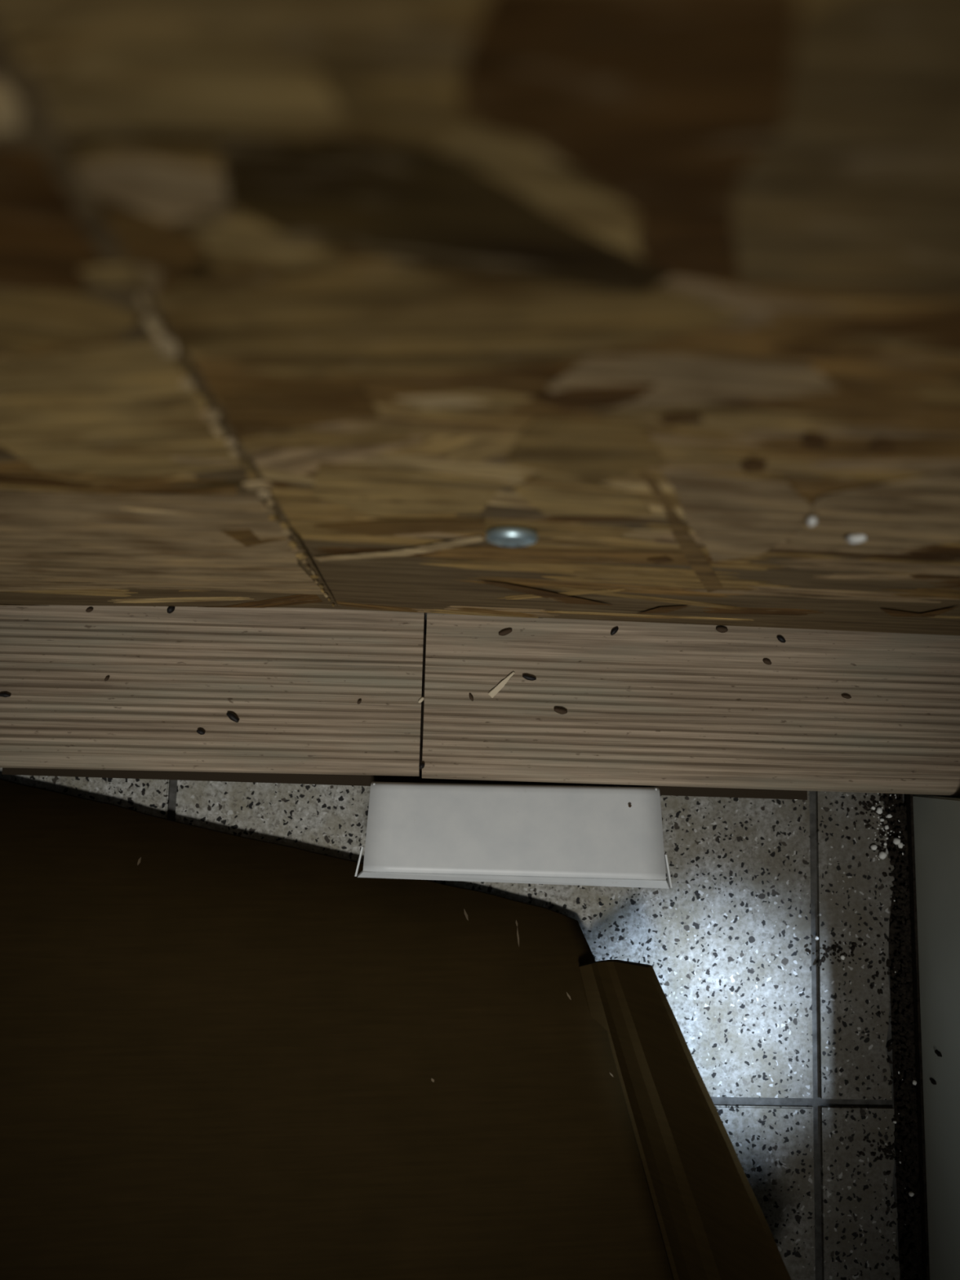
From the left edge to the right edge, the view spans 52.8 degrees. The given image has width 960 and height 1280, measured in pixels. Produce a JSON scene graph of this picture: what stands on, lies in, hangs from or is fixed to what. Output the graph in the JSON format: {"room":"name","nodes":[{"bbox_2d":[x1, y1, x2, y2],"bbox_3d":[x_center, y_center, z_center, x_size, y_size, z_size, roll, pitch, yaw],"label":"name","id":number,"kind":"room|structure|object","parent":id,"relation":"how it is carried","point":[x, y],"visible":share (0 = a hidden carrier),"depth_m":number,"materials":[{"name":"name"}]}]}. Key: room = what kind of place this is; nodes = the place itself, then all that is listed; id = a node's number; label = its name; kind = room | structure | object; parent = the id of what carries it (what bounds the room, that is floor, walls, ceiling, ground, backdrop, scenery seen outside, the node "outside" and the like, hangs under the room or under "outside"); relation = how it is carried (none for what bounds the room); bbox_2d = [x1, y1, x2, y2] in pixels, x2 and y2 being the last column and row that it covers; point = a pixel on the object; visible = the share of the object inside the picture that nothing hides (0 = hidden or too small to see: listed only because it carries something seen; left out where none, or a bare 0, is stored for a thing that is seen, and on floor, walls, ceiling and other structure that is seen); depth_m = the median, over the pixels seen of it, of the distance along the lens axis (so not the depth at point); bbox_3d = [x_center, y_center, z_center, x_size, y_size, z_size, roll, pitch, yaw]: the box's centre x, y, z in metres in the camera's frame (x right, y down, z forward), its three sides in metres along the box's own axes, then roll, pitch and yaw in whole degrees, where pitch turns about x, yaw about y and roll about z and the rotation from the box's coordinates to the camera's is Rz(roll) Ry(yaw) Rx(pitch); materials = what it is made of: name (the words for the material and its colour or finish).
{"room":"building cavity","nodes":[
{"label":"building cavity","id":0,"kind":"room"},
{"bbox_2d":[0,613,921,1279],"bbox_3d":[0.023,0.078,0.611,1.209,0.030,1.184,2,84,-2],"label":"floor","id":1,"kind":"structure","parent":0,"point":[791,1055],"depth_m":0.59,"materials":[{"name":"tile"}]},
{"bbox_2d":[0,777,791,1279],"bbox_3d":[-0.084,0.248,0.502,0.515,0.131,0.356,2,84,-2],"label":"cardboard sheet","id":2,"kind":"object","parent":1,"relation":"on","point":[224,1055],"visible":0.99,"depth_m":0.52,"materials":[{"name":"brown cardboard"}]},
{"bbox_2d":[1,635,807,799],"bbox_3d":[-0.040,0.043,0.583,0.470,0.028,0.093,2,84,-2],"label":"bearer","id":3,"kind":"object","parent":1,"relation":"on","point":[307,779],"visible":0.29,"depth_m":0.56,"materials":[{"name":"brown wood"}]},
{"bbox_2d":[0,604,425,776],"bbox_3d":[-0.235,0.012,0.552,0.406,0.026,0.124,2,84,-2],"label":"board","id":4,"kind":"object","parent":3,"relation":"on","point":[294,680],"visible":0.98,"depth_m":0.54,"materials":[{"name":"brown wood"}]},
{"bbox_2d":[0,693,10,697],"bbox_3d":[-0.264,0.030,0.535,0.007,0.002,0.003,-1,84,-2],"label":"mouse dropping","id":5,"kind":"object","parent":4,"relation":"on","point":[2,695],"visible":1,"depth_m":0.53,"materials":[{"name":"black plastic"}]},
{"bbox_2d":[85,607,93,612],"bbox_3d":[-0.219,-0.017,0.542,0.004,0.002,0.003,-8,84,-3],"label":"mouse dropping","id":6,"kind":"object","parent":4,"relation":"on","point":[88,610],"visible":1,"depth_m":0.54,"materials":[{"name":"brown plastic"}]},
{"bbox_2d":[166,606,174,613],"bbox_3d":[-0.174,-0.017,0.543,0.004,0.004,0.005,22,83,1],"label":"mouse dropping","id":7,"kind":"object","parent":4,"relation":"on","point":[171,609],"visible":1,"depth_m":0.54,"materials":[{"name":"black plastic"}]},
{"bbox_2d":[196,728,204,734],"bbox_3d":[-0.155,0.051,0.536,0.004,0.003,0.003,12,83,-1],"label":"mouse dropping","id":8,"kind":"object","parent":4,"relation":"on","point":[200,731],"visible":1,"depth_m":0.54,"materials":[{"name":"black plastic"}]},
{"bbox_2d":[226,712,239,722],"bbox_3d":[-0.138,0.043,0.538,0.008,0.003,0.004,29,83,1],"label":"mouse dropping","id":9,"kind":"object","parent":4,"relation":"on","point":[232,717],"visible":1,"depth_m":0.54,"materials":[{"name":"black plastic"}]},
{"bbox_2d":[417,697,424,702],"bbox_3d":[-0.033,0.034,0.543,0.004,0.002,0.002,-44,87,-6],"label":"chip","id":10,"kind":"object","parent":4,"relation":"on","point":[421,699],"visible":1,"depth_m":0.54,"materials":[{"name":"beige wood"}]},
{"bbox_2d":[0,0,959,635],"bbox_3d":[0.034,-0.051,0.250,1.226,0.603,0.025,2,84,-2],"label":"board","id":11,"kind":"object","parent":4,"relation":"on","point":[304,304],"visible":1,"depth_m":0.17,"materials":[{"name":"brown wood"}]},
{"bbox_2d":[485,527,537,546],"bbox_3d":[0.013,-0.039,0.335,0.017,0.018,0.020,32,84,2],"label":"screw","id":12,"kind":"object","parent":11,"relation":"attached to","point":[501,536],"visible":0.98,"depth_m":0.33,"materials":[{"name":"silver metal"}]},
{"bbox_2d":[806,515,817,526],"bbox_3d":[0.102,-0.037,0.297,0.003,0.004,0.003,2,84,-2],"label":"plaster fleck","id":13,"kind":"object","parent":11,"relation":"attached to","point":[811,521],"visible":1,"depth_m":0.30,"materials":[{"name":"white"}]},
{"bbox_2d":[844,533,866,543],"bbox_3d":[0.124,-0.033,0.318,0.006,0.008,0.003,2,84,-2],"label":"plaster fleck","id":14,"kind":"object","parent":11,"relation":"attached to","point":[855,538],"visible":1,"depth_m":0.32,"materials":[{"name":"white"}]},
{"bbox_2d":[422,613,959,795],"bbox_3d":[0.225,0.027,0.567,0.513,0.026,0.127,2,84,-2],"label":"board","id":15,"kind":"object","parent":3,"relation":"on","point":[645,703],"visible":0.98,"depth_m":0.55,"materials":[{"name":"brown wood"}]},
{"bbox_2d":[418,763,424,768],"bbox_3d":[-0.032,0.070,0.538,0.003,0.003,0.003,32,84,2],"label":"mouse dropping","id":16,"kind":"object","parent":15,"relation":"on","point":[421,766],"visible":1,"depth_m":0.54,"materials":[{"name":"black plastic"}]},
{"bbox_2d":[469,693,473,701],"bbox_3d":[-0.005,0.032,0.544,0.002,0.002,0.004,-19,85,-4],"label":"mouse dropping","id":17,"kind":"object","parent":15,"relation":"on","point":[471,698],"visible":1,"depth_m":0.54,"materials":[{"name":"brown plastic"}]},
{"bbox_2d":[488,671,514,697],"bbox_3d":[0.013,0.025,0.545,0.019,0.001,0.004,-44,87,-6],"label":"bit","id":18,"kind":"object","parent":15,"relation":"on","point":[492,693],"visible":1,"depth_m":0.55,"materials":[{"name":"beige wood"}]},
{"bbox_2d":[498,628,511,635],"bbox_3d":[0.014,-0.004,0.548,0.008,0.003,0.003,-12,84,-3],"label":"mouse dropping","id":19,"kind":"object","parent":15,"relation":"on","point":[504,632],"visible":1,"depth_m":0.55,"materials":[{"name":"brown plastic"}]},
{"bbox_2d":[522,675,536,680],"bbox_3d":[0.028,0.021,0.546,0.008,0.003,0.003,10,83,-1],"label":"mouse dropping","id":20,"kind":"object","parent":15,"relation":"on","point":[526,677],"visible":1,"depth_m":0.55,"materials":[{"name":"black plastic"}]},
{"bbox_2d":[554,707,567,714],"bbox_3d":[0.045,0.040,0.544,0.008,0.003,0.003,7,83,-1],"label":"mouse dropping","id":21,"kind":"object","parent":15,"relation":"on","point":[561,711],"visible":1,"depth_m":0.54,"materials":[{"name":"brown plastic"}]},
{"bbox_2d":[610,626,618,635],"bbox_3d":[0.076,-0.005,0.551,0.003,0.003,0.006,41,84,3],"label":"mouse dropping","id":22,"kind":"object","parent":15,"relation":"on","point":[615,630],"visible":1,"depth_m":0.55,"materials":[{"name":"black plastic"}]},
{"bbox_2d":[715,626,728,632],"bbox_3d":[0.138,-0.006,0.552,0.006,0.003,0.004,2,84,-2],"label":"mouse dropping","id":23,"kind":"object","parent":15,"relation":"on","point":[722,629],"visible":1,"depth_m":0.55,"materials":[{"name":"brown plastic"}]},
{"bbox_2d":[763,658,771,664],"bbox_3d":[0.164,0.013,0.552,0.005,0.003,0.003,31,83,2],"label":"mouse dropping","id":24,"kind":"object","parent":15,"relation":"on","point":[766,661],"visible":1,"depth_m":0.55,"materials":[{"name":"brown plastic"}]},
{"bbox_2d":[777,635,786,642],"bbox_3d":[0.172,0.000,0.553,0.005,0.003,0.003,26,83,1],"label":"mouse dropping","id":25,"kind":"object","parent":15,"relation":"on","point":[781,639],"visible":1,"depth_m":0.55,"materials":[{"name":"black plastic"}]},
{"bbox_2d":[841,694,851,698],"bbox_3d":[0.209,0.032,0.551,0.005,0.002,0.002,2,84,-2],"label":"mouse dropping","id":26,"kind":"object","parent":15,"relation":"on","point":[846,696],"visible":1,"depth_m":0.55,"materials":[{"name":"brown plastic"}]},
{"bbox_2d":[354,782,671,888],"bbox_3d":[0.019,0.111,0.562,0.177,0.059,0.056,2,84,-2],"label":"lid","id":27,"kind":"object","parent":1,"relation":"on","point":[579,835],"visible":1,"depth_m":0.54,"materials":[{"name":"white plastic"}]},
{"bbox_2d":[804,792,916,1164],"bbox_3d":[0.231,0.199,0.589,0.067,0.002,0.229,2,84,-2],"label":"clump","id":28,"kind":"object","parent":1,"relation":"on","point":[890,1148],"visible":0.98,"depth_m":0.59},
{"bbox_2d":[870,844,877,850],"bbox_3d":[0.243,0.128,0.597,0.004,0.003,0.003,-31,86,-5],"label":"crumb","id":29,"kind":"object","parent":1,"relation":"on","point":[873,847],"visible":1,"depth_m":0.60,"materials":[{"name":"white"}]},
{"bbox_2d":[875,807,882,813],"bbox_3d":[0.247,0.106,0.599,0.004,0.003,0.004,2,84,-2],"label":"crumb","id":30,"kind":"object","parent":1,"relation":"on","point":[879,811],"visible":1,"depth_m":0.60,"materials":[{"name":"white"}]},
{"bbox_2d":[878,851,886,859],"bbox_3d":[0.248,0.133,0.596,0.005,0.004,0.005,23,83,1],"label":"crumb","id":31,"kind":"object","parent":1,"relation":"on","point":[882,855],"visible":1,"depth_m":0.59,"materials":[{"name":"white"}]},
{"bbox_2d":[876,793,922,1279],"bbox_3d":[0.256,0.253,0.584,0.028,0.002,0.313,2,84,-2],"label":"dirt","id":32,"kind":"object","parent":1,"relation":"on","point":[916,1268],"visible":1,"depth_m":0.58,"materials":[{"name":"black soil"}]},
{"bbox_2d":[851,792,904,1163],"bbox_3d":[0.257,0.220,0.588,0.032,0.001,0.262,-5,84,-3],"label":"plaster dust","id":33,"kind":"object","parent":32,"relation":"on","point":[877,793],"visible":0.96,"depth_m":0.60,"materials":[{"name":"white"}]},
{"bbox_2d":[893,837,900,844],"bbox_3d":[0.258,0.124,0.597,0.005,0.004,0.004,2,84,-2],"label":"crumb","id":34,"kind":"object","parent":32,"relation":"on","point":[896,841],"visible":1,"depth_m":0.60,"materials":[{"name":"white"}]},
{"bbox_2d":[897,842,902,848],"bbox_3d":[0.260,0.127,0.598,0.003,0.002,0.004,2,84,-2],"label":"crumb","id":35,"kind":"object","parent":32,"relation":"on","point":[900,846],"visible":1,"depth_m":0.60,"materials":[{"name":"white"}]},
{"bbox_2d":[908,1191,914,1196],"bbox_3d":[0.256,0.329,0.575,0.003,0.003,0.002,-19,85,-4],"label":"crumb","id":36,"kind":"object","parent":32,"relation":"on","point":[910,1193],"visible":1,"depth_m":0.57,"materials":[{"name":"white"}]},
{"bbox_2d":[905,794,959,1279],"bbox_3d":[0.279,0.397,0.501,0.032,0.135,0.620,1,84,-2],"label":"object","id":37,"kind":"object","parent":1,"relation":"on","point":[933,821],"visible":0.96,"depth_m":0.56,"materials":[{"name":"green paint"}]}
]}

